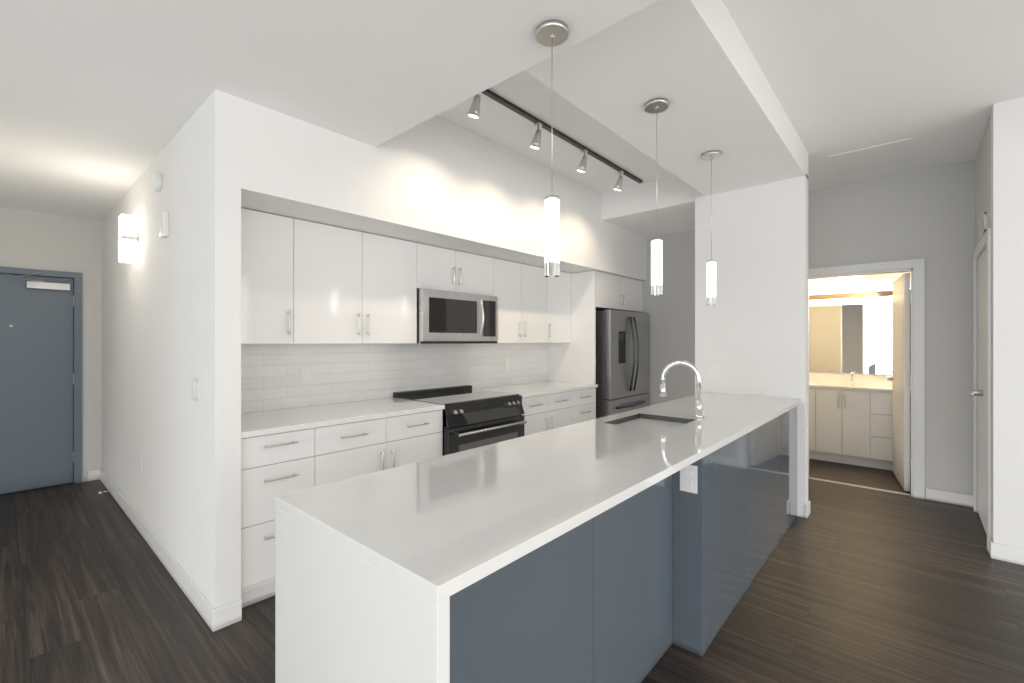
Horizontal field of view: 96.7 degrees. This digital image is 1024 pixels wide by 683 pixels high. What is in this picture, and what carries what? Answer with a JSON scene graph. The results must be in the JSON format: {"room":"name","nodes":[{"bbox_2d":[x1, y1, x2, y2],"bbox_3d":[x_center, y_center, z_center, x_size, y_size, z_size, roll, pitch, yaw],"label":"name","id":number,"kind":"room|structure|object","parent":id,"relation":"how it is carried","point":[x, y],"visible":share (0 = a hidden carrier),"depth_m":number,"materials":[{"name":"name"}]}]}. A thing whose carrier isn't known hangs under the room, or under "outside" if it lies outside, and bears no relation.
{"room":"kitchen","nodes":[
{"label":"kitchen","id":0,"kind":"room"},
{"bbox_2d":[0,206,100,481],"bbox_3d":[-4.578,-0.165,4.017,0.120,3.050,1.630,0,0,41],"label":"wall","id":1,"kind":"structure","parent":0,"point":[38,240],"depth_m":4.40,"materials":[{"name":"grey paint"}]},
{"bbox_2d":[0,266,81,493],"bbox_3d":[-4.468,0.350,4.060,0.186,2.020,0.920,0,0,41],"label":"door","id":2,"kind":"structure","parent":1,"relation":"attached to","point":[40,378],"depth_m":4.20,"materials":[{"name":"blue-grey painted wood"},{"name":"satin metal hardware"}]},
{"bbox_2d":[101,89,240,608],"bbox_3d":[-2.696,-0.165,3.367,3.560,3.050,0.110,0,0,41],"label":"wall","id":3,"kind":"structure","parent":0,"point":[170,316],"depth_m":2.50,"materials":[{"name":"white paint"}]},
{"bbox_2d":[118,214,137,262],"bbox_3d":[-2.795,-0.745,3.315,0.138,0.330,0.098,0,0,41],"label":"sconce","id":4,"kind":"object","parent":3,"relation":"attached to","point":[128,239],"visible":1,"depth_m":3.27,"materials":[{"name":"beige glass"}]},
{"bbox_2d":[151,172,161,192],"bbox_3d":[-2.235,-1.000,2.861,0.120,0.120,0.034,0,0,41],"label":"smoke detector","id":5,"kind":"object","parent":3,"relation":"attached to","point":[156,182],"visible":1,"depth_m":2.83,"materials":[{"name":"white plastic"}]},
{"bbox_2d":[96,469,223,631],"bbox_3d":[-2.734,1.310,3.313,3.573,0.100,0.020,0,0,41],"label":"baseboard","id":6,"kind":"structure","parent":3,"relation":"attached to","point":[220,617],"depth_m":2.64,"materials":[{"name":"white wood"}]},
{"bbox_2d":[160,210,168,237],"bbox_3d":[-2.096,-0.705,2.739,0.090,0.150,0.034,0,0,41],"label":"thermostat","id":7,"kind":"object","parent":3,"relation":"attached to","point":[164,223],"visible":1,"depth_m":2.71,"materials":[{"name":"white plastic"}]},
{"bbox_2d":[192,378,200,402],"bbox_3d":[-1.627,0.250,2.341,0.140,0.120,0.008,0,0,41],"label":"switch plate","id":8,"kind":"object","parent":3,"relation":"attached to","point":[196,389],"visible":1,"depth_m":2.32,"materials":[{"name":"white plastic"}]},
{"bbox_2d":[0,0,658,220],"bbox_3d":[-1.880,-1.440,-0.600,10.280,0.500,6.450,0,0,41],"label":"ceiling","id":9,"kind":"structure","parent":0,"point":[102,102],"depth_m":1.98,"materials":[{"name":"paint"}]},
{"bbox_2d":[536,19,567,276],"bbox_3d":[0.153,-0.720,1.743,0.124,0.940,0.124,0,0,41],"label":"pendant light","id":10,"kind":"object","parent":9,"relation":"hanging from","point":[552,33],"visible":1,"depth_m":1.72,"materials":[{"name":"white glass"}]},
{"bbox_2d":[241,99,646,280],"bbox_3d":[-0.083,-1.220,4.139,0.670,0.940,4.510,0,0,41],"label":"wall","id":11,"kind":"structure","parent":0,"point":[437,181],"depth_m":3.14,"materials":[{"name":"white paint"}]},
{"bbox_2d":[241,208,296,343],"bbox_3d":[-1.572,-0.366,2.711,0.328,0.761,0.394,0,0,41],"label":"upper cabinet","id":12,"kind":"object","parent":11,"relation":"attached to","point":[268,241],"depth_m":2.64,"materials":[{"name":"white"}]},
{"bbox_2d":[297,219,420,343],"bbox_3d":[-1.140,-0.366,3.199,0.328,0.761,0.909,0,0,41],"label":"upper cabinet","id":13,"kind":"object","parent":11,"relation":"attached to","point":[305,282],"depth_m":3.05,"materials":[{"name":"white"}]},
{"bbox_2d":[421,244,456,291],"bbox_3d":[-0.712,-0.575,3.684,0.328,0.344,0.385,0,0,41],"label":"upper cabinet","id":14,"kind":"object","parent":11,"relation":"attached to","point":[438,264],"depth_m":3.59,"materials":[{"name":"white"}]},
{"bbox_2d":[457,251,496,295],"bbox_3d":[-0.435,-0.575,3.996,0.328,0.344,0.450,0,0,41],"label":"upper cabinet","id":15,"kind":"object","parent":11,"relation":"attached to","point":[476,274],"depth_m":3.90,"materials":[{"name":"white"}]},
{"bbox_2d":[411,288,497,343],"bbox_3d":[-0.520,-0.190,3.818,0.432,0.414,0.820,0,0,41],"label":"microwave","id":16,"kind":"object","parent":15,"relation":"attached to","point":[446,317],"visible":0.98,"depth_m":3.64,"materials":[{"name":"silver metal"}]},
{"bbox_2d":[497,259,548,342],"bbox_3d":[-0.027,-0.366,4.457,0.328,0.761,0.780,0,0,41],"label":"upper cabinet","id":17,"kind":"object","parent":11,"relation":"attached to","point":[522,289],"depth_m":4.35,"materials":[{"name":"white"}]},
{"bbox_2d":[549,271,570,342],"bbox_3d":[0.376,-0.366,4.913,0.328,0.761,0.438,0,0,41],"label":"upper cabinet","id":18,"kind":"object","parent":11,"relation":"attached to","point":[559,287],"depth_m":4.82,"materials":[{"name":"white"}]},
{"bbox_2d":[0,459,1023,682],"bbox_3d":[0.166,1.410,1.696,10.660,0.100,13.000,0,0,41],"label":"floor","id":19,"kind":"structure","parent":0,"point":[852,584],"depth_m":2.34,"materials":[{"name":"brown wood"}]},
{"bbox_2d":[241,429,316,607],"bbox_3d":[-1.460,0.918,2.602,0.640,0.884,0.378,0,0,41],"label":"base cabinet","id":20,"kind":"object","parent":19,"relation":"on","point":[287,450],"depth_m":2.34,"materials":[{"name":"white wood"}]},
{"bbox_2d":[241,397,444,440],"bbox_3d":[-1.148,0.461,2.937,0.664,0.030,1.293,0,0,41],"label":"countertop","id":21,"kind":"structure","parent":20,"relation":"on","point":[261,423],"depth_m":2.78,"materials":[{"name":"white stone"}]},
{"bbox_2d":[317,409,442,485],"bbox_3d":[-1.032,0.918,3.086,0.640,0.884,0.915,0,0,41],"label":"base cabinet","id":22,"kind":"object","parent":19,"relation":"on","point":[360,448],"depth_m":2.82,"materials":[{"name":"white wood"}]},
{"bbox_2d":[392,385,526,455],"bbox_3d":[-0.405,0.883,3.703,0.759,0.953,0.826,0,0,41],"label":"range","id":23,"kind":"object","parent":19,"relation":"on","point":[473,418],"visible":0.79,"depth_m":3.51,"materials":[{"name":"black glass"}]},
{"bbox_2d":[275,392,801,682],"bbox_3d":[0.783,0.903,2.417,0.730,0.914,3.597,0,0,41],"label":"kitchen island","id":24,"kind":"object","parent":19,"relation":"on","point":[605,549],"visible":1,"depth_m":1.41,"materials":[{"name":"white stone"}]},
{"bbox_2d":[659,360,703,417],"bbox_3d":[1.023,0.279,2.728,0.239,0.333,0.169,0,0,41],"label":"faucet","id":25,"kind":"object","parent":24,"relation":"on","point":[698,404],"visible":1,"depth_m":2.68,"materials":[{"name":"silver metal"}]},
{"bbox_2d":[680,465,696,493],"bbox_3d":[0.774,0.600,1.995,0.075,0.120,0.008,0,0,41],"label":"outlet","id":26,"kind":"object","parent":24,"relation":"attached to","point":[688,478],"visible":0.94,"depth_m":1.99,"materials":[{"name":"white plastic"}]},
{"bbox_2d":[522,393,572,435],"bbox_3d":[0.088,0.918,4.352,0.640,0.884,0.785,0,0,41],"label":"base cabinet","id":27,"kind":"object","parent":19,"relation":"on","point":[554,410],"depth_m":4.14,"materials":[{"name":"white wood"}]},
{"bbox_2d":[476,381,596,396],"bbox_3d":[0.242,0.461,4.508,0.664,0.030,1.223,0,0,41],"label":"countertop","id":28,"kind":"structure","parent":27,"relation":"on","point":[532,389],"depth_m":4.41,"materials":[{"name":"white stone"}]},
{"bbox_2d":[573,389,595,423],"bbox_3d":[0.493,0.918,4.810,0.640,0.884,0.438,0,0,41],"label":"base cabinet","id":29,"kind":"object","parent":19,"relation":"on","point":[584,405],"depth_m":4.58,"materials":[{"name":"white wood"}]},
{"bbox_2d":[547,271,642,402],"bbox_3d":[1.024,0.307,5.403,0.648,2.106,1.146,0,0,41],"label":"cabinet","id":30,"kind":"object","parent":19,"relation":"on","point":[592,293],"visible":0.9,"depth_m":4.94,"materials":[{"name":"white wood"}]},
{"bbox_2d":[596,310,648,418],"bbox_3d":[1.121,0.510,5.390,0.776,1.700,0.920,0,0,41],"label":"fridge","id":31,"kind":"object","parent":19,"relation":"on","point":[622,359],"visible":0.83,"depth_m":5.02,"materials":[{"name":"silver metal"}]},
{"bbox_2d":[808,477,910,495],"bbox_3d":[3.240,1.357,4.280,0.768,0.006,0.045,0,0,41],"label":"threshold","id":32,"kind":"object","parent":19,"relation":"on","point":[860,486],"depth_m":4.25,"materials":[{"name":"silver metal"}]},
{"bbox_2d":[809,388,910,472],"bbox_3d":[3.999,0.945,5.078,1.996,0.830,0.610,0,0,41],"label":"bathroom vanity","id":33,"kind":"object","parent":19,"relation":"on","point":[850,419],"depth_m":4.97,"materials":[{"name":"white wood"}]},
{"bbox_2d":[809,380,910,391],"bbox_3d":[4.006,0.515,5.086,1.996,0.030,0.588,0,0,41],"label":"countertop","id":34,"kind":"structure","parent":33,"relation":"on","point":[812,383],"depth_m":5.13,"materials":[{"name":"white stone"}]},
{"bbox_2d":[437,70,674,192],"bbox_3d":[0.463,-1.625,3.429,1.090,0.130,2.690,0,0,41],"label":"ceiling","id":35,"kind":"structure","parent":0,"point":[501,124],"depth_m":3.41,"materials":[{"name":"paint"}]},
{"bbox_2d":[468,89,642,190],"bbox_3d":[0.470,-1.463,3.570,0.090,0.193,2.310,0,0,41],"label":"track light","id":36,"kind":"object","parent":35,"relation":"attached to","point":[474,111],"visible":0.94,"depth_m":3.25,"materials":[{"name":"black metal"}]},
{"bbox_2d":[525,0,807,236],"bbox_3d":[1.102,-1.485,3.585,1.840,0.410,3.770,0,0,41],"label":"ceiling","id":37,"kind":"structure","parent":0,"point":[694,63],"depth_m":2.47,"materials":[{"name":"paint"}]},
{"bbox_2d":[645,98,668,295],"bbox_3d":[0.780,-0.765,2.451,0.124,1.030,0.124,0,0,41],"label":"pendant light","id":38,"kind":"object","parent":37,"relation":"hanging from","point":[656,105],"visible":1,"depth_m":2.43,"materials":[{"name":"white glass"}]},
{"bbox_2d":[702,150,720,304],"bbox_3d":[1.361,-0.765,3.108,0.124,1.030,0.124,0,0,41],"label":"pendant light","id":39,"kind":"object","parent":37,"relation":"hanging from","point":[711,263],"visible":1,"depth_m":3.09,"materials":[{"name":"white glass"}]},
{"bbox_2d":[639,160,974,494],"bbox_3d":[2.559,-0.165,4.892,3.630,3.050,0.120,0,0,41],"label":"wall","id":40,"kind":"structure","parent":0,"point":[928,214],"depth_m":3.95,"materials":[{"name":"grey paint"}]},
{"bbox_2d":[808,258,924,498],"bbox_3d":[3.240,0.323,4.280,0.950,2.075,0.137,0,0,41],"label":"door frame","id":41,"kind":"structure","parent":40,"relation":"attached to","point":[915,268],"depth_m":3.95,"materials":[{"name":"white wood"}]},
{"bbox_2d":[886,273,910,491],"bbox_3d":[3.758,0.366,4.400,0.168,1.963,0.747,0,0,33],"label":"door leaf","id":42,"kind":"structure","parent":40,"relation":"in","point":[900,378],"depth_m":4.24,"materials":[{"name":"white paint"},{"name":"brushed nickel"}]},
{"bbox_2d":[925,488,972,507],"bbox_3d":[3.670,1.310,3.816,0.300,0.100,0.020,0,0,41],"label":"baseboard","id":43,"kind":"structure","parent":40,"relation":"attached to","point":[954,498],"depth_m":3.81,"materials":[{"name":"white wood"}]},
{"bbox_2d":[808,153,826,189],"bbox_3d":[2.411,-1.590,4.242,0.750,0.200,1.050,0,0,41],"label":"strip","id":44,"kind":"object","parent":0,"point":[815,180],"visible":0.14,"depth_m":4.16,"materials":[{"name":"paint"}]},
{"bbox_2d":[695,97,1023,548],"bbox_3d":[3.776,-0.165,2.261,5.600,3.050,0.130,0,0,41],"label":"wall","id":45,"kind":"structure","parent":0,"point":[751,332],"depth_m":3.57,"materials":[{"name":"white paint"}]},
{"bbox_2d":[805,501,809,516],"bbox_3d":[2.034,1.310,3.883,0.866,0.100,0.013,0,0,41],"label":"baseboard","id":46,"kind":"structure","parent":45,"relation":"attached to","point":[807,507],"depth_m":3.50,"materials":[{"name":"white wood"}]},
{"bbox_2d":[989,538,1023,564],"bbox_3d":[4.428,1.310,1.620,3.773,0.100,0.043,0,0,41],"label":"baseboard","id":47,"kind":"structure","parent":45,"relation":"attached to","point":[1011,554],"depth_m":2.81,"materials":[{"name":"white wood"}]},
{"bbox_2d":[809,272,910,376],"bbox_3d":[4.235,0.060,5.346,2.200,2.600,0.100,0,0,41],"label":"wall","id":48,"kind":"structure","parent":0,"point":[875,282],"depth_m":5.42,"materials":[{"name":"white paint"}]},
{"bbox_2d":[809,303,910,375],"bbox_3d":[4.199,-0.030,5.305,1.900,0.820,0.008,0,0,41],"label":"bathroom mirror","id":49,"kind":"object","parent":48,"relation":"attached to","point":[856,338],"visible":0.29,"depth_m":5.42,"materials":[{"name":"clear mirror"}]},
{"bbox_2d":[809,289,910,300],"bbox_3d":[4.174,-0.545,5.276,1.400,0.078,0.084,0,0,41],"label":"sconce","id":50,"kind":"object","parent":48,"relation":"attached to","point":[854,295],"visible":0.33,"depth_m":5.37,"materials":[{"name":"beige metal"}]},
{"bbox_2d":[809,374,910,387],"bbox_3d":[4.195,0.455,5.300,1.996,0.090,0.018,0,0,41],"label":"backsplash","id":51,"kind":"structure","parent":48,"relation":"attached to","point":[828,379],"depth_m":5.41,"materials":[{"name":"white stone"}]},
{"bbox_2d":[722,0,1023,186],"bbox_3d":[3.574,-1.590,1.398,4.760,0.200,3.770,0,0,41],"label":"ceiling","id":52,"kind":"structure","parent":0,"point":[934,80],"depth_m":2.49,"materials":[{"name":"paint"}]},
{"bbox_2d":[828,138,910,176],"bbox_3d":[2.932,-1.488,3.721,0.500,0.007,0.600,0,0,41],"label":"ceiling access panel","id":53,"kind":"object","parent":52,"relation":"attached to","point":[891,154],"visible":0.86,"depth_m":3.69,"materials":[{"name":"white"}]},
{"bbox_2d":[975,113,990,512],"bbox_3d":[3.489,-0.165,3.295,0.120,3.050,1.040,0,0,41],"label":"wall","id":54,"kind":"structure","parent":0,"point":[983,181],"depth_m":3.31,"materials":[{"name":"grey paint"}]},
{"bbox_2d":[971,228,990,552],"bbox_3d":[3.405,0.315,3.303,0.108,2.090,1.000,0,0,41],"label":"closet door frame","id":55,"kind":"object","parent":54,"relation":"attached to","point":[983,392],"visible":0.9,"depth_m":3.31,"materials":[{"name":"white wood"}]},
{"bbox_2d":[979,212,985,238],"bbox_3d":[3.360,-0.825,3.249,0.012,0.130,0.320,0,0,41],"label":"air vent","id":56,"kind":"object","parent":54,"relation":"in","point":[982,226],"visible":0.98,"depth_m":3.21,"materials":[{"name":"white metal"}]},
{"bbox_3d":[-0.339,-0.165,4.446,0.120,3.050,4.630,0,0,41],"label":"wall","id":57,"kind":"structure","parent":0,"visible":0},
{"bbox_2d":[241,343,546,412],"bbox_3d":[-0.712,0.231,3.928,0.008,0.431,3.359,0,0,41],"label":"tile backsplash","id":58,"kind":"structure","parent":57,"relation":"attached to","point":[270,376],"depth_m":3.49,"materials":[{"name":"white tile"}]},
{"bbox_2d":[504,359,509,370],"bbox_3d":[-0.050,0.240,4.664,0.006,0.120,0.074,0,0,41],"label":"outlet","id":59,"kind":"object","parent":58,"relation":"attached to","point":[506,361],"depth_m":4.66,"materials":[{"name":"white plastic"}]}
]}

